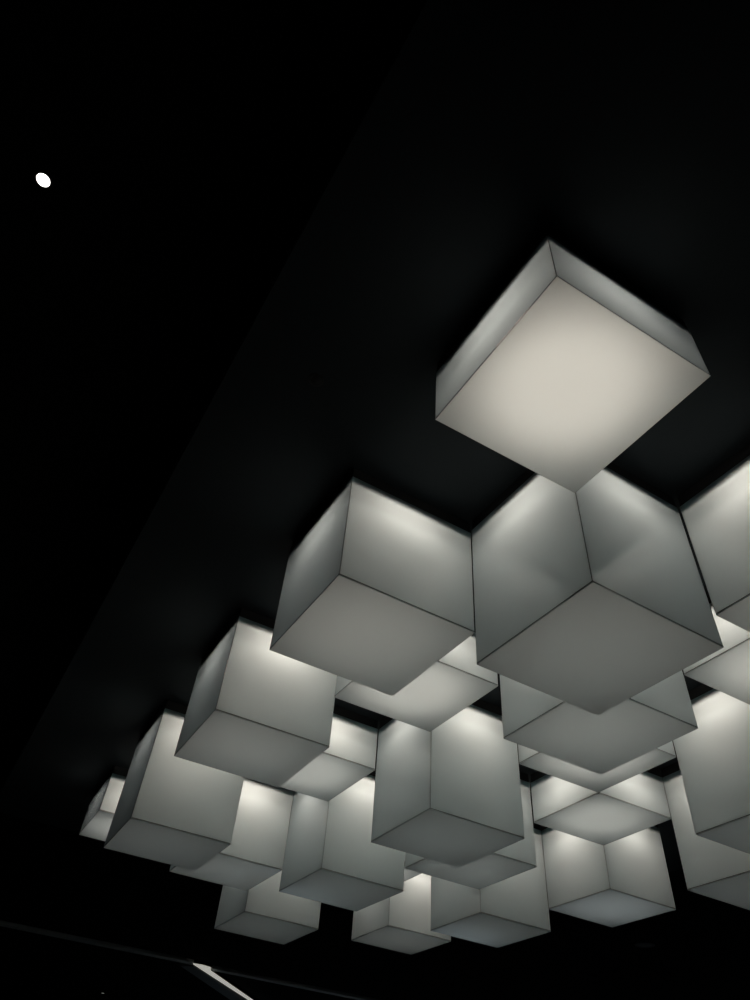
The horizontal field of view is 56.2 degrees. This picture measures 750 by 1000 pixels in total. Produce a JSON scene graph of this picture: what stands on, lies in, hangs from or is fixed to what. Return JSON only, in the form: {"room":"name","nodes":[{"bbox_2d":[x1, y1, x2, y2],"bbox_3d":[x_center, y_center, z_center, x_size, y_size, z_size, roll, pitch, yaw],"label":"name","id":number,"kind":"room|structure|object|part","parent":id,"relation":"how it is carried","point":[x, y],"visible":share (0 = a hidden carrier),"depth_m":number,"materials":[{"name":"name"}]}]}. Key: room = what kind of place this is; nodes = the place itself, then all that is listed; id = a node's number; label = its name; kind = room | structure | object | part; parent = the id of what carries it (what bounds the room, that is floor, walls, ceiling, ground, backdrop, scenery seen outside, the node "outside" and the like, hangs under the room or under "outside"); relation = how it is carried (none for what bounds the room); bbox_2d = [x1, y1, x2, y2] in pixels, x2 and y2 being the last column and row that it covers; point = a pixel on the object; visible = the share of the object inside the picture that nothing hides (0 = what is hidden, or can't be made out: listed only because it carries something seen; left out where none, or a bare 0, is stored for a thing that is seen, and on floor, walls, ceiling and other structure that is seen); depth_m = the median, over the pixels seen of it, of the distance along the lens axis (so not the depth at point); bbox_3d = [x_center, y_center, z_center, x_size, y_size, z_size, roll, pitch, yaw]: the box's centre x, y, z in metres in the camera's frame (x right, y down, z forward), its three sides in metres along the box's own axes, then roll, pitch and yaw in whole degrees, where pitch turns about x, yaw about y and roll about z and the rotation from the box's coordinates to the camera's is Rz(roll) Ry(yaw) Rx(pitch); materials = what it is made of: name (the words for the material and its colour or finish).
{"room":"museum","nodes":[
{"label":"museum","id":0,"kind":"room"},
{"bbox_2d":[0,982,97,999],"bbox_3d":[-4.856,15.093,16.518,27.680,4.758,0.240,25,-48,-19],"label":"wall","id":1,"kind":"structure","parent":0,"point":[8,991],"depth_m":16.72,"materials":[{"name":"black paint"}]},
{"bbox_2d":[0,0,749,999],"bbox_3d":[3.338,4.132,8.389,27.680,0.240,31.680,25,-48,-19],"label":"ceiling","id":2,"kind":"structure","parent":0,"point":[185,146],"depth_m":3.81,"materials":[{"name":"black paint"}]},
{"bbox_2d":[33,170,52,189],"bbox_3d":[-1.497,-1.442,3.169,0.087,0.007,0.087,25,-48,-19],"label":"recessed light","id":3,"kind":"object","parent":2,"relation":"in","point":[42,179],"visible":1,"depth_m":3.17,"materials":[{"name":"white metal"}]},
{"bbox_2d":[0,920,193,964],"bbox_3d":[-5.566,8.100,12.984,4.666,0.050,0.201,24,-48,-18],"label":"trim","id":4,"kind":"structure","parent":2,"relation":"attached to","point":[2,923],"depth_m":13.05,"materials":[{"name":"black"}]},
{"bbox_2d":[180,963,244,999],"bbox_3d":[-3.238,10.937,15.566,0.300,0.050,5.018,-5,-46,10],"label":"trim","id":5,"kind":"structure","parent":2,"relation":"attached to","point":[215,984],"depth_m":14.75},
{"bbox_2d":[193,959,257,999],"bbox_3d":[-2.897,10.427,14.999,0.255,0.086,4.342,-6,-46,12],"label":"linear light","id":6,"kind":"object","parent":2,"relation":"attached to","point":[205,966],"visible":1,"depth_m":14.37,"materials":[{"name":"white plastic"}]},
{"bbox_2d":[211,966,378,999],"bbox_3d":[-1.129,10.228,14.658,4.866,0.050,0.180,24,-48,-18],"label":"trim","id":7,"kind":"structure","parent":2,"relation":"attached to","point":[214,968],"depth_m":14.39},
{"bbox_2d":[0,0,749,911],"bbox_3d":[1.687,1.275,5.383,6.896,0.240,12.312,25,-48,-19],"label":"ceiling panel","id":8,"kind":"object","parent":2,"relation":"attached to","point":[619,130],"visible":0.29,"depth_m":3.15,"materials":[{"name":"grey paint"}]},
{"bbox_2d":[79,766,127,840],"bbox_3d":[-2.458,3.189,7.201,0.806,0.440,0.806,25,-48,-18],"label":"lamp","id":9,"kind":"object","parent":8,"relation":"hanging from","point":[98,819],"visible":0.38,"depth_m":6.92,"materials":[{"name":"white plastic"}]},
{"bbox_3d":[-2.806,3.051,7.049,0.001,0.354,0.804,25,-48,-18],"label":"panel","id":10,"kind":"part","parent":9,"relation":"part of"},
{"bbox_3d":[-2.473,3.342,7.047,0.806,0.005,0.806,25,-48,-18],"label":"panel","id":11,"kind":"part","parent":9,"relation":"part of","materials":[{"name":"white plastic"}]},
{"bbox_3d":[-2.445,3.061,7.330,0.798,0.077,0.798,25,-48,-18],"label":"mounting frame","id":12,"kind":"part","parent":9,"relation":"part of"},
{"bbox_3d":[-2.255,2.977,6.922,0.804,0.354,0.001,25,-48,-18],"label":"panel","id":13,"kind":"part","parent":9,"relation":"part of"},
{"bbox_2d":[103,700,243,870],"bbox_3d":[-1.651,2.439,5.997,0.806,0.983,0.806,25,-48,-18],"label":"lamp","id":14,"kind":"object","parent":8,"relation":"hanging from","point":[172,810],"visible":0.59,"depth_m":5.63,"materials":[{"name":"white plastic"}]},
{"label":"panel","id":15,"kind":"part","parent":14,"relation":"part of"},
{"bbox_3d":[-1.620,2.121,6.318,0.798,0.077,0.798,25,-48,-18],"label":"mounting frame","id":16,"kind":"part","parent":14,"relation":"part of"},
{"bbox_3d":[-1.685,2.782,5.650,0.806,0.005,0.806,25,-48,-18],"label":"panel","id":17,"kind":"part","parent":14,"relation":"part of","materials":[{"name":"white plastic"}]},
{"label":"panel","id":18,"kind":"part","parent":14,"relation":"part of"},
{"bbox_2d":[169,777,293,890],"bbox_3d":[-1.373,3.171,6.822,0.806,0.802,0.806,25,-48,-19],"label":"lamp","id":19,"kind":"object","parent":8,"relation":"hanging from","point":[256,851],"visible":0.46,"depth_m":6.57,"materials":[{"name":"white plastic"}]},
{"bbox_3d":[-1.400,3.451,6.539,0.806,0.005,0.806,25,-48,-19],"label":"panel","id":20,"kind":"part","parent":19,"relation":"part of","materials":[{"name":"white plastic"}]},
{"label":"panel","id":21,"kind":"part","parent":19,"relation":"part of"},
{"bbox_2d":[174,608,336,787],"bbox_3d":[-0.825,1.431,5.050,0.806,0.794,0.806,25,-48,-18],"label":"lamp","id":22,"kind":"object","parent":8,"relation":"hanging from","point":[255,712],"visible":0.92,"depth_m":4.75,"materials":[{"name":"white plastic"}]},
{"label":"panel","id":23,"kind":"part","parent":22,"relation":"part of","materials":[{"name":"grey plastic"}]},
{"bbox_3d":[-0.800,1.179,5.305,0.798,0.076,0.798,25,-48,-18],"label":"mounting frame","id":24,"kind":"part","parent":22,"relation":"part of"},
{"bbox_3d":[-0.853,1.708,4.770,0.806,0.005,0.806,25,-48,-18],"label":"panel","id":25,"kind":"part","parent":22,"relation":"part of","materials":[{"name":"white plastic"}]},
{"label":"panel","id":26,"kind":"part","parent":22,"relation":"part of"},
{"bbox_2d":[214,834,320,943],"bbox_3d":[-1.087,4.038,7.523,0.806,0.984,0.806,25,-48,-19],"label":"lamp","id":27,"kind":"object","parent":8,"relation":"hanging from","point":[263,912],"visible":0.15,"depth_m":7.07,"materials":[{"name":"white plastic"}]},
{"bbox_3d":[-1.435,3.898,7.370,0.001,0.899,0.804,25,-48,-19],"label":"panel","id":28,"kind":"part","parent":27,"relation":"part of","materials":[{"name":"grey plastic"}]},
{"bbox_3d":[-1.121,4.381,7.176,0.806,0.005,0.806,25,-48,-19],"label":"panel","id":29,"kind":"part","parent":27,"relation":"part of","materials":[{"name":"white plastic"}]},
{"bbox_3d":[-0.883,3.826,7.245,0.804,0.899,0.001,25,-48,-19],"label":"panel","id":30,"kind":"part","parent":27,"relation":"part of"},
{"bbox_2d":[280,705,377,800],"bbox_3d":[-0.536,2.097,5.937,0.806,0.431,0.806,25,-48,-19],"label":"lamp","id":31,"kind":"object","parent":8,"relation":"hanging from","point":[350,756],"visible":0.43,"depth_m":5.77,"materials":[{"name":"white plastic"}]},
{"bbox_3d":[-0.551,2.247,5.786,0.806,0.005,0.806,25,-48,-19],"label":"panel","id":32,"kind":"part","parent":31,"relation":"part of","materials":[{"name":"white plastic"}]},
{"label":"panel","id":33,"kind":"part","parent":31,"relation":"part of","materials":[{"name":"grey plastic"}]},
{"bbox_3d":[-0.524,1.973,6.063,0.798,0.076,0.798,25,-48,-19],"label":"mounting frame","id":34,"kind":"part","parent":31,"relation":"part of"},
{"bbox_2d":[279,769,404,910],"bbox_3d":[-0.274,3.094,6.512,0.806,0.979,0.806,26,-49,-19],"label":"lamp","id":35,"kind":"object","parent":8,"relation":"hanging from","point":[330,856],"visible":0.66,"depth_m":6.15,"materials":[{"name":"white plastic"}]},
{"bbox_3d":[-0.620,2.952,6.357,0.001,0.893,0.804,26,-49,-19],"label":"panel","id":36,"kind":"part","parent":35,"relation":"part of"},
{"bbox_3d":[-0.308,3.435,6.167,0.806,0.005,0.806,26,-49,-19],"label":"panel","id":37,"kind":"part","parent":35,"relation":"part of","materials":[{"name":"white plastic"}]},
{"label":"panel","id":38,"kind":"part","parent":35,"relation":"part of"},
{"bbox_2d":[269,468,474,695],"bbox_3d":[-0.007,0.487,4.045,0.806,0.778,0.806,25,-48,-19],"label":"lamp","id":39,"kind":"object","parent":8,"relation":"hanging from","point":[377,588],"visible":1,"depth_m":3.77,"materials":[{"name":"white plastic"}]},
{"bbox_3d":[-0.355,0.347,3.892,0.001,0.694,0.804,25,-48,-19],"label":"panel","id":40,"kind":"part","parent":39,"relation":"part of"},
{"bbox_3d":[-0.034,0.758,3.771,0.806,0.005,0.806,25,-48,-19],"label":"panel","id":41,"kind":"part","parent":39,"relation":"part of","materials":[{"name":"white plastic"}]},
{"bbox_3d":[0.017,0.240,4.294,0.798,0.075,0.798,25,-48,-19],"label":"mounting frame","id":42,"kind":"part","parent":39,"relation":"part of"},
{"bbox_3d":[0.197,0.275,3.768,0.804,0.694,0.001,25,-48,-19],"label":"panel","id":43,"kind":"part","parent":39,"relation":"part of","materials":[{"name":"grey plastic"}]},
{"bbox_2d":[351,874,450,953],"bbox_3d":[0.310,4.627,8.101,0.806,0.799,0.806,25,-48,-18],"label":"lamp","id":44,"kind":"object","parent":8,"relation":"hanging from","point":[401,922],"visible":0.43,"depth_m":7.74,"materials":[{"name":"white plastic"}]},
{"bbox_3d":[-0.039,4.489,7.949,0.001,0.713,0.804,25,-48,-18],"label":"panel","id":45,"kind":"part","parent":44,"relation":"part of","materials":[{"name":"grey plastic"}]},
{"bbox_3d":[0.282,4.906,7.820,0.806,0.005,0.806,25,-48,-18],"label":"panel","id":46,"kind":"part","parent":44,"relation":"part of","materials":[{"name":"white plastic"}]},
{"bbox_3d":[0.513,4.415,7.822,0.804,0.713,0.001,25,-48,-18],"label":"panel","id":47,"kind":"part","parent":44,"relation":"part of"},
{"bbox_2d":[404,862,421,880],"bbox_3d":[0.034,3.699,7.464,0.806,0.437,0.806,25,-48,-19],"label":"lamp","id":48,"kind":"object","parent":8,"relation":"hanging from","point":[408,874],"visible":0.02,"depth_m":7.32,"materials":[{"name":"white plastic"}]},
{"bbox_2d":[334,624,497,731],"bbox_3d":[0.280,1.155,4.927,0.806,0.425,0.806,25,-48,-19],"label":"lamp","id":49,"kind":"object","parent":8,"relation":"hanging from","point":[455,681],"visible":0.32,"depth_m":4.79,"materials":[{"name":"white plastic"}]},
{"bbox_3d":[-0.068,1.015,4.775,0.001,0.342,0.804,25,-48,-19],"label":"panel","id":50,"kind":"part","parent":49,"relation":"part of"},
{"bbox_3d":[0.265,1.302,4.778,0.806,0.005,0.806,25,-48,-19],"label":"panel","id":51,"kind":"part","parent":49,"relation":"part of","materials":[{"name":"white plastic"}]},
{"label":"panel","id":52,"kind":"part","parent":49,"relation":"part of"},
{"bbox_2d":[371,699,524,867],"bbox_3d":[0.553,2.148,5.492,0.806,0.985,0.806,25,-48,-18],"label":"lamp","id":53,"kind":"object","parent":8,"relation":"hanging from","point":[450,794],"visible":0.8,"depth_m":5.17,"materials":[{"name":"white plastic"}]},
{"bbox_3d":[0.203,2.011,5.341,0.001,0.899,0.804,25,-48,-18],"label":"panel","id":54,"kind":"part","parent":53,"relation":"part of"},
{"bbox_3d":[0.584,1.829,5.814,0.798,0.077,0.798,25,-48,-18],"label":"mounting frame","id":55,"kind":"part","parent":53,"relation":"part of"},
{"bbox_3d":[0.519,2.492,5.144,0.806,0.005,0.806,25,-48,-18],"label":"panel","id":56,"kind":"part","parent":53,"relation":"part of","materials":[{"name":"white plastic"}]},
{"bbox_3d":[0.753,1.935,5.212,0.804,0.899,0.001,25,-48,-18],"label":"panel","id":57,"kind":"part","parent":53,"relation":"part of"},
{"bbox_2d":[405,771,536,888],"bbox_3d":[0.841,2.883,6.324,0.806,0.797,0.806,25,-48,-19],"label":"lamp","id":58,"kind":"object","parent":8,"relation":"hanging from","point":[519,857],"visible":0.14,"depth_m":6.08,"materials":[{"name":"white plastic"}]},
{"bbox_3d":[0.493,2.744,6.171,0.001,0.712,0.804,25,-48,-19],"label":"panel","id":59,"kind":"part","parent":58,"relation":"part of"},
{"bbox_3d":[0.813,3.162,6.043,0.806,0.005,0.806,25,-48,-19],"label":"panel","id":60,"kind":"part","parent":58,"relation":"part of","materials":[{"name":"white plastic"}]},
{"label":"panel","id":61,"kind":"part","parent":58,"relation":"part of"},
{"bbox_3d":[0.866,2.631,6.579,0.798,0.077,0.798,25,-48,-19],"label":"mounting frame","id":62,"kind":"part","parent":58,"relation":"part of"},
{"bbox_2d":[430,821,550,947],"bbox_3d":[1.122,3.750,7.020,0.806,0.988,0.806,25,-48,-18],"label":"lamp","id":63,"kind":"object","parent":8,"relation":"hanging from","point":[513,909],"visible":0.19,"depth_m":6.63,"materials":[{"name":"white plastic"}]},
{"bbox_3d":[0.773,3.611,6.868,0.001,0.902,0.804,25,-48,-18],"label":"panel","id":64,"kind":"part","parent":63,"relation":"part of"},
{"bbox_3d":[1.088,4.095,6.672,0.806,0.005,0.806,25,-48,-18],"label":"panel","id":65,"kind":"part","parent":63,"relation":"part of","materials":[{"name":"white plastic"}]},
{"label":"panel","id":66,"kind":"part","parent":63,"relation":"part of","materials":[{"name":"grey plastic"}]},
{"bbox_3d":[1.153,3.430,7.343,0.798,0.077,0.798,25,-48,-18],"label":"mounting frame","id":67,"kind":"part","parent":63,"relation":"part of","materials":[{"name":"black metal"}]},
{"bbox_2d":[435,228,710,492],"bbox_3d":[0.834,-0.585,3.146,0.806,0.436,0.806,25,-48,-18],"label":"lamp","id":68,"kind":"object","parent":8,"relation":"hanging from","point":[567,364],"visible":1,"depth_m":2.94,"materials":[{"name":"white plastic"}]},
{"bbox_3d":[0.484,-0.723,2.994,0.001,0.350,0.804,25,-48,-18],"label":"panel","id":69,"kind":"part","parent":68,"relation":"part of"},
{"bbox_3d":[0.846,-0.711,3.273,0.798,0.076,0.798,25,-48,-18],"label":"mounting frame","id":70,"kind":"part","parent":68,"relation":"part of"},
{"label":"panel","id":71,"kind":"part","parent":68,"relation":"part of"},
{"bbox_2d":[518,741,675,791],"bbox_3d":[1.676,1.809,5.436,0.806,0.430,0.806,25,-48,-19],"label":"lamp","id":72,"kind":"object","parent":8,"relation":"hanging from","point":[528,757],"visible":0.08,"depth_m":5.39,"materials":[{"name":"white plastic"}]},
{"bbox_3d":[1.329,1.669,5.283,0.001,0.346,0.804,25,-48,-19],"label":"panel","id":73,"kind":"part","parent":72,"relation":"part of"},
{"bbox_3d":[1.881,1.598,5.158,0.804,0.346,0.001,25,-48,-19],"label":"panel","id":74,"kind":"part","parent":72,"relation":"part of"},
{"bbox_2d":[472,463,723,714],"bbox_3d":[1.091,0.403,3.711,0.806,0.985,0.806,26,-49,-19],"label":"lamp","id":75,"kind":"object","parent":8,"relation":"hanging from","point":[590,598],"visible":0.93,"depth_m":3.39,"materials":[{"name":"white plastic"}]},
{"bbox_3d":[0.745,0.261,3.555,0.001,0.899,0.804,26,-49,-19],"label":"panel","id":76,"kind":"part","parent":75,"relation":"part of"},
{"bbox_3d":[1.122,0.084,4.033,0.798,0.077,0.798,26,-49,-19],"label":"mounting frame","id":77,"kind":"part","parent":75,"relation":"part of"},
{"bbox_3d":[1.057,0.747,3.364,0.806,0.005,0.806,26,-49,-19],"label":"panel","id":78,"kind":"part","parent":75,"relation":"part of","materials":[{"name":"white plastic"}]},
{"bbox_3d":[1.298,0.193,3.434,0.804,0.899,0.001,26,-49,-19],"label":"panel","id":79,"kind":"part","parent":75,"relation":"part of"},
{"bbox_2d":[499,670,697,774],"bbox_3d":[1.382,1.141,4.547,0.806,0.794,0.806,25,-48,-18],"label":"lamp","id":80,"kind":"object","parent":8,"relation":"hanging from","point":[662,713],"visible":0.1,"depth_m":4.26,"materials":[{"name":"white plastic"}]},
{"bbox_3d":[1.034,1.002,4.395,0.001,0.709,0.804,25,-48,-18],"label":"panel","id":81,"kind":"part","parent":80,"relation":"part of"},
{"bbox_3d":[1.585,0.929,4.269,0.804,0.709,0.001,25,-48,-18],"label":"panel","id":82,"kind":"part","parent":80,"relation":"part of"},
{"bbox_2d":[531,767,670,845],"bbox_3d":[1.964,2.613,6.202,0.806,0.432,0.806,25,-48,-18],"label":"lamp","id":83,"kind":"object","parent":8,"relation":"hanging from","point":[635,804],"visible":0.74,"depth_m":6.02,"materials":[{"name":"white plastic"}]},
{"bbox_3d":[1.614,2.475,6.052,0.001,0.347,0.804,25,-48,-18],"label":"panel","id":84,"kind":"part","parent":83,"relation":"part of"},
{"bbox_3d":[1.976,2.488,6.329,0.798,0.076,0.798,25,-48,-18],"label":"mounting frame","id":85,"kind":"part","parent":83,"relation":"part of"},
{"bbox_3d":[1.949,2.763,6.051,0.806,0.005,0.806,25,-48,-18],"label":"panel","id":86,"kind":"part","parent":83,"relation":"part of","materials":[{"name":"white plastic"}]},
{"bbox_3d":[2.165,2.400,5.923,0.804,0.347,0.001,25,-48,-18],"label":"panel","id":87,"kind":"part","parent":83,"relation":"part of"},
{"bbox_2d":[541,824,675,926],"bbox_3d":[2.232,3.540,6.836,0.806,0.799,0.806,26,-48,-19],"label":"lamp","id":88,"kind":"object","parent":8,"relation":"hanging from","point":[625,880],"visible":0.68,"depth_m":6.55,"materials":[{"name":"white plastic"}]},
{"bbox_3d":[1.885,3.400,6.682,0.001,0.714,0.804,26,-48,-19],"label":"panel","id":89,"kind":"part","parent":88,"relation":"part of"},
{"bbox_3d":[2.205,3.819,6.555,0.806,0.005,0.806,26,-48,-19],"label":"panel","id":90,"kind":"part","parent":88,"relation":"part of","materials":[{"name":"white plastic"}]},
{"bbox_3d":[2.437,3.329,6.558,0.804,0.714,0.001,26,-48,-19],"label":"panel","id":91,"kind":"part","parent":88,"relation":"part of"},
{"bbox_2d":[661,762,749,909],"bbox_3d":[3.048,2.658,5.755,0.806,0.981,0.806,25,-48,-19],"label":"lamp","id":92,"kind":"object","parent":8,"relation":"hanging from","point":[712,869],"visible":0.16,"depth_m":5.55,"materials":[{"name":"white plastic"}]},
{"bbox_3d":[3.079,2.341,6.076,0.798,0.076,0.798,25,-48,-19],"label":"mounting frame","id":93,"kind":"part","parent":92,"relation":"part of","materials":[{"name":"black metal"}]},
{"bbox_3d":[3.014,3.001,5.409,0.806,0.005,0.806,25,-48,-19],"label":"panel","id":94,"kind":"part","parent":92,"relation":"part of","materials":[{"name":"white plastic"}]},
{"bbox_2d":[673,684,749,853],"bbox_3d":[2.764,1.858,4.991,0.806,0.979,0.806,25,-48,-19],"label":"lamp","id":95,"kind":"object","parent":8,"relation":"hanging from","point":[713,758],"visible":0.86,"depth_m":4.84,"materials":[{"name":"white plastic"}]},
{"bbox_3d":[2.796,1.541,5.311,0.798,0.076,0.798,25,-48,-19],"label":"mounting frame","id":96,"kind":"part","parent":95,"relation":"part of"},
{"bbox_3d":[2.731,2.200,4.646,0.806,0.005,0.806,25,-48,-19],"label":"panel","id":97,"kind":"part","parent":95,"relation":"part of","materials":[{"name":"white plastic"}]},
{"bbox_2d":[678,443,749,631],"bbox_3d":[2.210,0.195,3.521,0.806,0.808,0.806,25,-48,-19],"label":"lamp","id":98,"kind":"object","parent":8,"relation":"hanging from","point":[715,510],"visible":1,"depth_m":3.54,"materials":[{"name":"white plastic"}]},
{"bbox_3d":[2.236,-0.062,3.780,0.798,0.078,0.798,25,-48,-19],"label":"mounting frame","id":99,"kind":"part","parent":98,"relation":"part of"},
{"bbox_3d":[2.182,0.476,3.236,0.806,0.005,0.806,25,-48,-19],"label":"panel","id":100,"kind":"part","parent":98,"relation":"part of","materials":[{"name":"white plastic"}]},
{"bbox_2d":[683,593,749,704],"bbox_3d":[2.500,0.868,4.420,0.806,0.437,0.806,25,-48,-19],"label":"lamp","id":101,"kind":"object","parent":8,"relation":"hanging from","point":[726,670],"visible":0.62,"depth_m":4.32,"materials":[{"name":"white plastic"}]},
{"bbox_3d":[2.152,0.729,4.268,0.001,0.351,0.804,25,-48,-19],"label":"panel","id":102,"kind":"part","parent":101,"relation":"part of","materials":[{"name":"grey plastic"}]},
{"bbox_3d":[2.485,1.019,4.267,0.806,0.005,0.806,25,-48,-19],"label":"panel","id":103,"kind":"part","parent":101,"relation":"part of","materials":[{"name":"white plastic"}]}
]}

